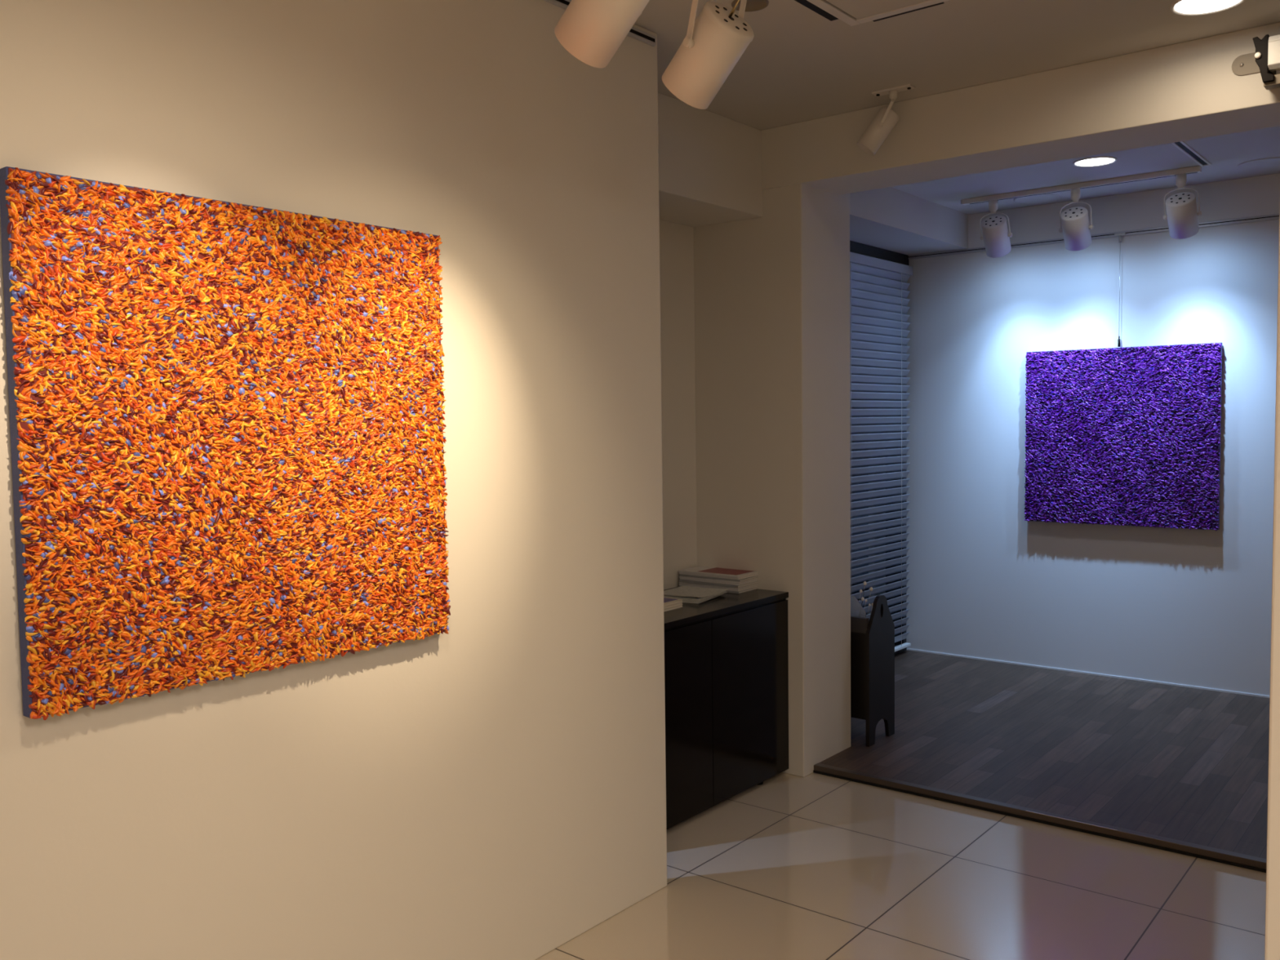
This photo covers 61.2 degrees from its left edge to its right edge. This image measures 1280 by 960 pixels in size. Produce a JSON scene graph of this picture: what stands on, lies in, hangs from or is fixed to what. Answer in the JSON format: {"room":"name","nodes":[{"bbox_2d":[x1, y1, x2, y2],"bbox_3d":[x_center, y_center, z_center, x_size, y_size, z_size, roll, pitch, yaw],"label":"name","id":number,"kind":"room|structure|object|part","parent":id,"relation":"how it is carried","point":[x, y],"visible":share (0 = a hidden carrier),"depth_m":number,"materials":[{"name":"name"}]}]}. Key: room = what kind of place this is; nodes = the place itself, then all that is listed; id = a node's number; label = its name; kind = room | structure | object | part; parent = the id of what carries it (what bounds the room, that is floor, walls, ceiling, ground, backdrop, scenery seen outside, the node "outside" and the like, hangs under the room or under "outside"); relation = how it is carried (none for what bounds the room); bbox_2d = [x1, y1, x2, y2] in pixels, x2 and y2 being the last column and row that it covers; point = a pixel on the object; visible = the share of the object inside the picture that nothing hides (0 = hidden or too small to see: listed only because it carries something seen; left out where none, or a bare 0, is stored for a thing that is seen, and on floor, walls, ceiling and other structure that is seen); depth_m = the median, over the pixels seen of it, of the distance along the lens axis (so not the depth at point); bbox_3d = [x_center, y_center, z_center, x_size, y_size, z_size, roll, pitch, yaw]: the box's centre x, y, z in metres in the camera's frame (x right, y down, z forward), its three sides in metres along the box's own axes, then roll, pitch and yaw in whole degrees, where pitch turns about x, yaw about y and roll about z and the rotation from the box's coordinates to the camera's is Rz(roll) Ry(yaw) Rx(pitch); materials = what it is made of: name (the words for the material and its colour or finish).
{"room":"art gallery","nodes":[
{"label":"art gallery","id":0,"kind":"room"},
{"bbox_2d":[0,0,666,959],"bbox_3d":[-1.751,0.115,0.980,0.066,2.505,5.715,2,4,39],"label":"wall","id":1,"kind":"structure","parent":0,"point":[493,787],"depth_m":2.48,"materials":[{"name":"paint"}]},
{"bbox_2d":[0,166,450,719],"bbox_3d":[-0.745,-0.079,2.133,0.033,0.905,0.905,2,4,39],"label":"painting","id":2,"kind":"object","parent":1,"relation":"attached to","point":[226,424],"visible":1,"depth_m":2.03,"materials":[{"name":"orange paint"}]},
{"bbox_2d":[542,0,655,46],"bbox_3d":[-1.210,-1.147,1.538,0.014,0.026,3.992,2,4,39],"label":"rail","id":3,"kind":"object","parent":1,"relation":"attached to","point":[636,33],"visible":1,"depth_m":3.02,"materials":[{"name":"metal"}]},
{"bbox_2d":[659,219,697,589],"bbox_3d":[-0.205,-0.074,3.997,0.100,2.505,1.263,2,4,39],"label":"wall","id":4,"kind":"structure","parent":0,"point":[676,240],"depth_m":4.35,"materials":[{"name":"paint"}]},
{"bbox_2d":[657,92,763,226],"bbox_3d":[-0.191,-1.143,3.625,0.334,0.329,1.713,2,4,39],"label":"ceiling beam","id":5,"kind":"structure","parent":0,"point":[710,163],"depth_m":3.94,"materials":[{"name":"paint"}]},
{"bbox_2d":[693,183,850,777],"bbox_3d":[0.403,-0.114,4.565,0.873,2.505,0.387,2,4,39],"label":"wall pillar","id":6,"kind":"structure","parent":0,"point":[771,291],"depth_m":4.27,"materials":[{"name":"paint"}]},
{"bbox_2d":[536,772,1266,959],"bbox_3d":[-0.372,1.427,0.711,7.800,0.120,6.890,2,4,39],"label":"floor","id":7,"kind":"structure","parent":0,"point":[814,866],"depth_m":3.18,"materials":[{"name":"tile"}]},
{"bbox_2d":[663,586,788,829],"bbox_3d":[0.088,0.817,3.963,0.438,0.722,1.035,2,4,39],"label":"sideboard","id":8,"kind":"object","parent":7,"relation":"on","point":[726,655],"visible":0.55,"depth_m":3.89,"materials":[{"name":"black paint"}]},
{"bbox_2d":[663,604,683,611],"bbox_3d":[-0.010,0.456,3.892,0.248,0.009,0.220,2,4,37],"label":"booklet","id":9,"kind":"object","parent":8,"relation":"on","point":[679,606],"visible":0.14,"depth_m":3.86,"materials":[{"name":"white paper"}]},
{"bbox_2d":[663,601,683,608],"bbox_3d":[-0.009,0.447,3.894,0.246,0.009,0.219,2,4,38],"label":"booklet","id":10,"kind":"object","parent":9,"relation":"on","point":[679,603],"visible":0.15,"depth_m":3.86,"materials":[{"name":"white paper"}]},
{"bbox_2d":[663,597,683,606],"bbox_3d":[-0.009,0.438,3.896,0.244,0.009,0.218,2,4,39],"label":"booklet","id":11,"kind":"object","parent":10,"relation":"on","point":[667,601],"visible":0.13,"depth_m":3.88,"materials":[{"name":"white paper"}]},
{"bbox_2d":[663,597,677,602],"bbox_3d":[-0.010,0.433,3.900,0.223,0.001,0.195,2,4,39],"label":"print","id":12,"kind":"object","parent":11,"relation":"on","point":[665,599],"depth_m":3.89},
{"bbox_3d":[0.092,0.839,3.628,0.008,0.668,0.514,2,4,39],"label":"door","id":13,"kind":"part","parent":8,"relation":"part of","materials":[{"name":"black paint"}]},
{"bbox_2d":[683,597,714,604],"bbox_3d":[0.158,0.444,4.110,0.235,0.004,0.210,1,4,27],"label":"brochure","id":14,"kind":"object","parent":8,"relation":"on","point":[713,597],"visible":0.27,"depth_m":3.98,"materials":[{"name":"paper"}]},
{"bbox_2d":[682,594,722,602],"bbox_3d":[0.168,0.441,4.115,0.233,0.004,0.210,1,4,30],"label":"brochure","id":15,"kind":"object","parent":14,"relation":"on","point":[721,594],"visible":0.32,"depth_m":4.00,"materials":[{"name":"paper"}]},
{"bbox_2d":[663,593,723,601],"bbox_3d":[0.175,0.437,4.122,0.223,0.004,0.210,1,4,32],"label":"brochure","id":16,"kind":"object","parent":15,"relation":"on","point":[722,593],"visible":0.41,"depth_m":4.00,"materials":[{"name":"paper"}]},
{"bbox_2d":[663,591,727,599],"bbox_3d":[0.185,0.433,4.126,0.221,0.004,0.210,1,4,34],"label":"brochure","id":17,"kind":"object","parent":16,"relation":"on","point":[664,596],"visible":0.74,"depth_m":4.04,"materials":[{"name":"paper"}]},
{"bbox_2d":[663,586,728,597],"bbox_3d":[0.192,0.426,4.133,0.211,0.010,0.210,2,4,37],"label":"brochure","id":18,"kind":"object","parent":17,"relation":"on","point":[682,591],"visible":0.85,"depth_m":4.13,"materials":[{"name":"paper"}]},
{"bbox_2d":[678,585,757,593],"bbox_3d":[0.331,0.427,4.352,0.284,0.007,0.204,2,4,37],"label":"magazine","id":19,"kind":"object","parent":8,"relation":"on","point":[755,588],"visible":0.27,"depth_m":4.22,"materials":[{"name":"paper"}]},
{"bbox_2d":[679,583,757,591],"bbox_3d":[0.331,0.419,4.355,0.284,0.007,0.204,2,4,38],"label":"magazine","id":20,"kind":"object","parent":19,"relation":"on","point":[682,584],"visible":0.33,"depth_m":4.27,"materials":[{"name":"paper"}]},
{"bbox_2d":[678,582,757,589],"bbox_3d":[0.331,0.412,4.354,0.284,0.006,0.204,2,4,39],"label":"magazine","id":21,"kind":"object","parent":20,"relation":"on","point":[678,582],"visible":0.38,"depth_m":4.26,"materials":[{"name":"paper"}]},
{"bbox_2d":[678,579,758,587],"bbox_3d":[0.331,0.404,4.349,0.284,0.009,0.204,2,4,38],"label":"magazine","id":22,"kind":"object","parent":21,"relation":"on","point":[680,580],"visible":0.39,"depth_m":4.26,"materials":[{"name":"paper"}]},
{"bbox_2d":[680,577,758,585],"bbox_3d":[0.334,0.396,4.354,0.284,0.006,0.204,2,4,38],"label":"magazine","id":23,"kind":"object","parent":22,"relation":"on","point":[754,580],"visible":0.32,"depth_m":4.26,"materials":[{"name":"paper"}]},
{"bbox_2d":[679,576,757,583],"bbox_3d":[0.332,0.389,4.353,0.284,0.007,0.204,2,4,37],"label":"magazine","id":24,"kind":"object","parent":23,"relation":"on","point":[682,577],"visible":0.32,"depth_m":4.26,"materials":[{"name":"paper"}]},
{"bbox_2d":[679,573,758,582],"bbox_3d":[0.333,0.381,4.349,0.284,0.007,0.204,2,4,37],"label":"magazine","id":25,"kind":"object","parent":24,"relation":"on","point":[681,575],"visible":0.35,"depth_m":4.26,"materials":[{"name":"paper"}]},
{"bbox_2d":[679,572,757,579],"bbox_3d":[0.332,0.373,4.354,0.284,0.008,0.204,2,4,38],"label":"magazine","id":26,"kind":"object","parent":25,"relation":"on","point":[682,573],"visible":0.35,"depth_m":4.26,"materials":[{"name":"paper"}]},
{"bbox_2d":[678,566,757,577],"bbox_3d":[0.329,0.365,4.349,0.284,0.007,0.204,2,4,38],"label":"magazine","id":27,"kind":"object","parent":26,"relation":"on","point":[697,570],"visible":0.88,"depth_m":4.30,"materials":[{"name":"paper"}]},
{"bbox_2d":[698,567,753,574],"bbox_3d":[0.354,0.363,4.329,0.185,0.001,0.170,2,4,38],"label":"print","id":28,"kind":"object","parent":27,"relation":"on","point":[711,571],"depth_m":4.30},
{"bbox_3d":[0.415,0.812,4.029,0.008,0.668,0.514,2,4,39],"label":"door","id":29,"kind":"part","parent":8,"relation":"part of","materials":[{"name":"black paint"}]},
{"bbox_2d":[813,763,1266,872],"bbox_3d":[2.763,1.204,2.615,5.314,0.030,0.038,2,4,39],"label":"trim","id":30,"kind":"structure","parent":7,"relation":"on","point":[1242,860],"depth_m":3.69,"materials":[{"name":"black metal"}]},
{"bbox_2d":[1026,810,1117,830],"bbox_3d":[1.756,1.157,3.408,1.080,0.001,0.005,2,4,39],"label":"strip","id":31,"kind":"object","parent":30,"relation":"on","point":[1026,811],"visible":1,"depth_m":3.65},
{"bbox_2d":[849,186,968,255],"bbox_3d":[1.090,-1.330,5.379,0.362,0.187,1.866,2,4,39],"label":"soffit","id":32,"kind":"structure","parent":0,"point":[889,218],"depth_m":5.50,"materials":[{"name":"paint"}]},
{"bbox_2d":[634,0,1279,214],"bbox_3d":[0.307,-1.250,1.448,7.800,0.125,9.166,2,4,39],"label":"ceiling","id":33,"kind":"structure","parent":0,"point":[799,64],"depth_m":3.36,"materials":[{"name":"paint"}]},
{"bbox_2d":[794,0,949,26],"bbox_3d":[0.657,-1.248,2.464,0.896,0.012,0.888,2,4,39],"label":"air conditioner","id":34,"kind":"object","parent":33,"relation":"attached to","point":[852,12],"visible":1,"depth_m":2.91,"materials":[{"name":"paint"}]},
{"bbox_3d":[0.658,-1.247,2.456,0.760,0.012,0.760,2,4,39],"label":"grille panel","id":35,"kind":"part","parent":34,"relation":"part of","materials":[{"name":"paint"}]},
{"bbox_2d":[856,84,915,155],"bbox_3d":[0.851,-1.226,3.722,0.212,0.202,0.119,2,4,39],"label":"spotlight","id":36,"kind":"object","parent":33,"relation":"attached to","point":[886,119],"visible":1,"depth_m":3.71,"materials":[{"name":"white metal"}]},
{"bbox_3d":[0.859,-1.321,3.671,0.140,0.006,0.040,2,4,39],"label":"ceiling plate","id":37,"kind":"part","parent":36,"relation":"part of","materials":[{"name":"white metal"}]},
{"bbox_2d":[960,165,1201,204],"bbox_3d":[2.095,-1.415,5.231,1.116,0.026,0.036,2,4,39],"label":"track","id":38,"kind":"object","parent":33,"relation":"attached to","point":[1197,169],"visible":1,"depth_m":5.18,"materials":[{"name":"metal"}]},
{"bbox_2d":[979,200,1012,257],"bbox_3d":[1.808,-1.273,5.496,0.158,0.284,0.203,2,4,39],"label":"track spotlight","id":39,"kind":"object","parent":38,"relation":"attached to","point":[995,236],"visible":1,"depth_m":5.46,"materials":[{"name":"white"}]},
{"bbox_2d":[1058,188,1093,251],"bbox_3d":[2.115,-1.259,5.249,0.157,0.292,0.203,2,4,39],"label":"track spotlight","id":40,"kind":"object","parent":38,"relation":"attached to","point":[1074,221],"visible":1,"depth_m":5.21,"materials":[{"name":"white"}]},
{"bbox_2d":[1163,173,1201,239],"bbox_3d":[2.481,-1.249,4.952,0.157,0.289,0.200,2,4,39],"label":"track spotlight","id":41,"kind":"object","parent":38,"relation":"attached to","point":[1182,214],"visible":1,"depth_m":4.92,"materials":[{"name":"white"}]},
{"bbox_2d":[1072,156,1117,167],"bbox_3d":[1.999,-1.398,4.758,0.181,0.005,0.181,2,4,39],"label":"recessed light","id":42,"kind":"object","parent":33,"relation":"in","point":[1095,161],"visible":1,"depth_m":4.75,"materials":[{"name":"white"}]},
{"bbox_2d":[1075,158,1114,165],"bbox_3d":[1.999,-1.398,4.758,0.160,0.002,0.160,-2,4,-25],"label":"diffuser","id":43,"kind":"object","parent":42,"relation":"attached to","point":[1085,162],"depth_m":4.76,"materials":[{"name":"white plastic"}]},
{"bbox_2d":[1171,141,1211,166],"bbox_3d":[2.310,-1.392,4.570,0.042,0.004,0.721,2,4,39],"label":"ceiling vent","id":44,"kind":"object","parent":33,"relation":"in","point":[1182,146],"visible":0.59,"depth_m":4.62,"materials":[{"name":"white metal"}]},
{"bbox_2d":[1169,0,1245,16],"bbox_3d":[1.534,-1.288,2.922,0.188,0.005,0.188,2,4,39],"label":"recessed light","id":45,"kind":"object","parent":33,"relation":"in","point":[1180,7],"visible":1,"depth_m":2.95,"materials":[{"name":"beige"}]},
{"bbox_3d":[-0.333,-1.182,1.669,0.034,0.028,1.900,2,4,39],"label":"track","id":46,"kind":"object","parent":33,"relation":"attached to","visible":0},
{"bbox_2d":[554,0,649,68],"bbox_3d":[-0.069,-1.000,2.079,0.217,0.389,0.158,2,4,39],"label":"track spotlight","id":47,"kind":"object","parent":46,"relation":"hanging from","point":[592,31],"visible":1,"depth_m":2.06,"materials":[{"name":"white metal"}]},
{"bbox_2d":[662,0,754,109],"bbox_3d":[0.145,-1.016,2.359,0.218,0.394,0.158,2,4,39],"label":"track spotlight","id":48,"kind":"object","parent":46,"relation":"hanging from","point":[713,43],"visible":1,"depth_m":2.32,"materials":[{"name":"white metal"}]},
{"bbox_3d":[0.104,-0.933,2.309,0.018,0.018,0.018,-4,4,-42],"label":"pivot knob","id":49,"kind":"part","parent":48,"relation":"part of","materials":[{"name":"white metal"}]},
{"bbox_2d":[761,22,1279,195],"bbox_3d":[2.697,-1.173,2.573,5.484,0.226,0.297,2,4,39],"label":"beam","id":50,"kind":"structure","parent":0,"point":[1190,90],"depth_m":3.54,"materials":[{"name":"paint"}]},
{"bbox_2d":[1231,34,1279,89],"bbox_3d":[2.251,-1.164,2.683,1.416,0.140,0.093,2,4,39],"label":"housing","id":51,"kind":"object","parent":50,"relation":"attached to","point":[1265,60],"visible":1,"depth_m":3.04,"materials":[{"name":"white plastic"}]},
{"bbox_3d":[1.758,-1.204,3.134,0.081,0.058,0.004,2,4,39],"label":"mounting plate","id":52,"kind":"part","parent":51,"relation":"part of","materials":[{"name":"white metal"}]},
{"bbox_3d":[1.735,-1.193,3.042,0.016,0.016,0.008,2,4,39],"label":"bracket knob","id":53,"kind":"part","parent":51,"relation":"part of","materials":[{"name":"silver metal"}]},
{"bbox_2d":[818,649,1269,858],"bbox_3d":[3.105,1.198,3.736,6.187,0.148,2.154,2,4,39],"label":"wood floor","id":54,"kind":"structure","parent":0,"point":[1181,763],"depth_m":4.47,"materials":[{"name":"grey wood"}]},
{"bbox_2d":[850,595,894,746],"bbox_3d":[0.900,0.789,4.672,0.316,0.620,0.236,2,4,39],"label":"chair","id":55,"kind":"object","parent":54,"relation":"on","point":[873,641],"visible":0.56,"depth_m":4.54,"materials":[{"name":"black wood"}]},
{"bbox_2d":[850,595,866,617],"bbox_3d":[0.857,0.730,4.636,0.240,0.480,0.006,2,4,39],"label":"folder","id":56,"kind":"object","parent":55,"relation":"on","point":[856,609],"visible":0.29,"depth_m":4.57,"materials":[{"name":"white plastic"}]},
{"bbox_3d":[0.838,0.815,4.597,0.284,0.365,0.012,2,4,39],"label":"panel","id":57,"kind":"part","parent":55,"relation":"part of","materials":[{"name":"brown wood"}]},
{"bbox_3d":[0.835,0.602,4.584,0.284,0.062,0.022,2,4,39],"label":"rail","id":58,"kind":"part","parent":55,"relation":"part of","materials":[{"name":"grey wood"}]},
{"bbox_2d":[858,581,873,615],"bbox_3d":[0.953,0.704,4.618,0.132,0.551,0.016,2,4,39],"label":"ornament","id":59,"kind":"object","parent":55,"relation":"on","point":[864,583],"visible":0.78,"depth_m":4.60,"materials":[{"name":"beige plant"}]},
{"bbox_3d":[1.016,0.793,4.578,0.016,0.620,0.236,2,4,39],"label":"panel","id":60,"kind":"part","parent":55,"relation":"part of","materials":[{"name":"brown wood"}]},
{"bbox_2d":[906,173,1279,696],"bbox_3d":[3.811,-0.158,4.559,6.187,2.505,0.150,2,4,39],"label":"wall","id":61,"kind":"structure","parent":0,"point":[1176,606],"depth_m":5.65,"materials":[{"name":"paint"}]},
{"bbox_2d":[906,648,1270,697],"bbox_3d":[3.876,1.067,4.489,5.937,0.009,0.004,2,4,39],"label":"baseboard","id":62,"kind":"structure","parent":61,"relation":"attached to","point":[913,650],"depth_m":5.67,"materials":[{"name":"paint"}]},
{"bbox_2d":[1264,205,1279,959],"bbox_3d":[1.733,0.063,1.102,1.878,2.505,0.160,2,4,39],"label":"wall","id":63,"kind":"structure","parent":0,"point":[1272,945],"depth_m":1.64,"materials":[{"name":"paint"}]},
{"bbox_3d":[0.867,-0.194,5.635,0.250,2.477,1.866,2,4,39],"label":"wall window","id":64,"kind":"structure","parent":0,"visible":0},
{"bbox_2d":[849,213,1279,654],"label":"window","id":65,"kind":"structure","parent":64,"relation":"attached to","point":[855,247],"depth_m":6.02,"materials":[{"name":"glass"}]},
{"bbox_3d":[0.893,-0.084,5.628,0.006,2.197,1.776,2,4,39],"label":"pane","id":66,"kind":"part","parent":65,"relation":"part of","materials":[{"name":"clear glass"}]},
{"bbox_2d":[849,251,912,652],"bbox_3d":[0.983,-0.081,5.540,0.048,2.182,1.811,2,4,39],"label":"window blind","id":67,"kind":"object","parent":65,"relation":"attached to","point":[878,292],"visible":0.4,"depth_m":5.95,"materials":[{"name":"white plastic"}]},
{"bbox_3d":[1.106,-0.072,5.665,0.002,2.120,0.002,2,4,39],"label":"ladder cord","id":68,"kind":"part","parent":67,"relation":"part of","materials":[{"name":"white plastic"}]},
{"bbox_3d":[0.969,-1.145,5.480,0.048,0.050,1.811,2,4,39],"label":"head rail","id":69,"kind":"part","parent":67,"relation":"part of","materials":[{"name":"white metal"}]},
{"bbox_3d":[1.482,-0.103,6.132,0.002,2.120,0.002,2,4,39],"label":"ladder cord","id":70,"kind":"part","parent":67,"relation":"part of","materials":[{"name":"grey fabric"}]},
{"bbox_3d":[0.998,1.001,5.599,0.032,0.016,1.791,2,4,39],"label":"rail","id":71,"kind":"part","parent":67,"relation":"part of","materials":[{"name":"white plastic"}]},
{"bbox_3d":[3.848,-1.202,4.354,5.925,0.024,0.014,2,4,39],"label":"picture rail","id":72,"kind":"part","parent":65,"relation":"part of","materials":[{"name":"white metal"}]},
{"bbox_2d":[1114,232,1125,346],"bbox_3d":[2.434,-0.962,5.495,0.050,0.570,0.017,2,4,39],"label":"wire","id":73,"kind":"object","parent":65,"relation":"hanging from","point":[1119,235],"visible":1,"depth_m":5.49,"materials":[{"name":"metal"}]},
{"bbox_2d":[1024,342,1222,531],"bbox_3d":[2.444,-0.222,5.533,0.936,0.906,0.027,2,4,39],"label":"painting","id":74,"kind":"object","parent":73,"relation":"hanging from","point":[1123,436],"visible":1,"depth_m":5.49,"materials":[{"name":"paint"}]}
]}

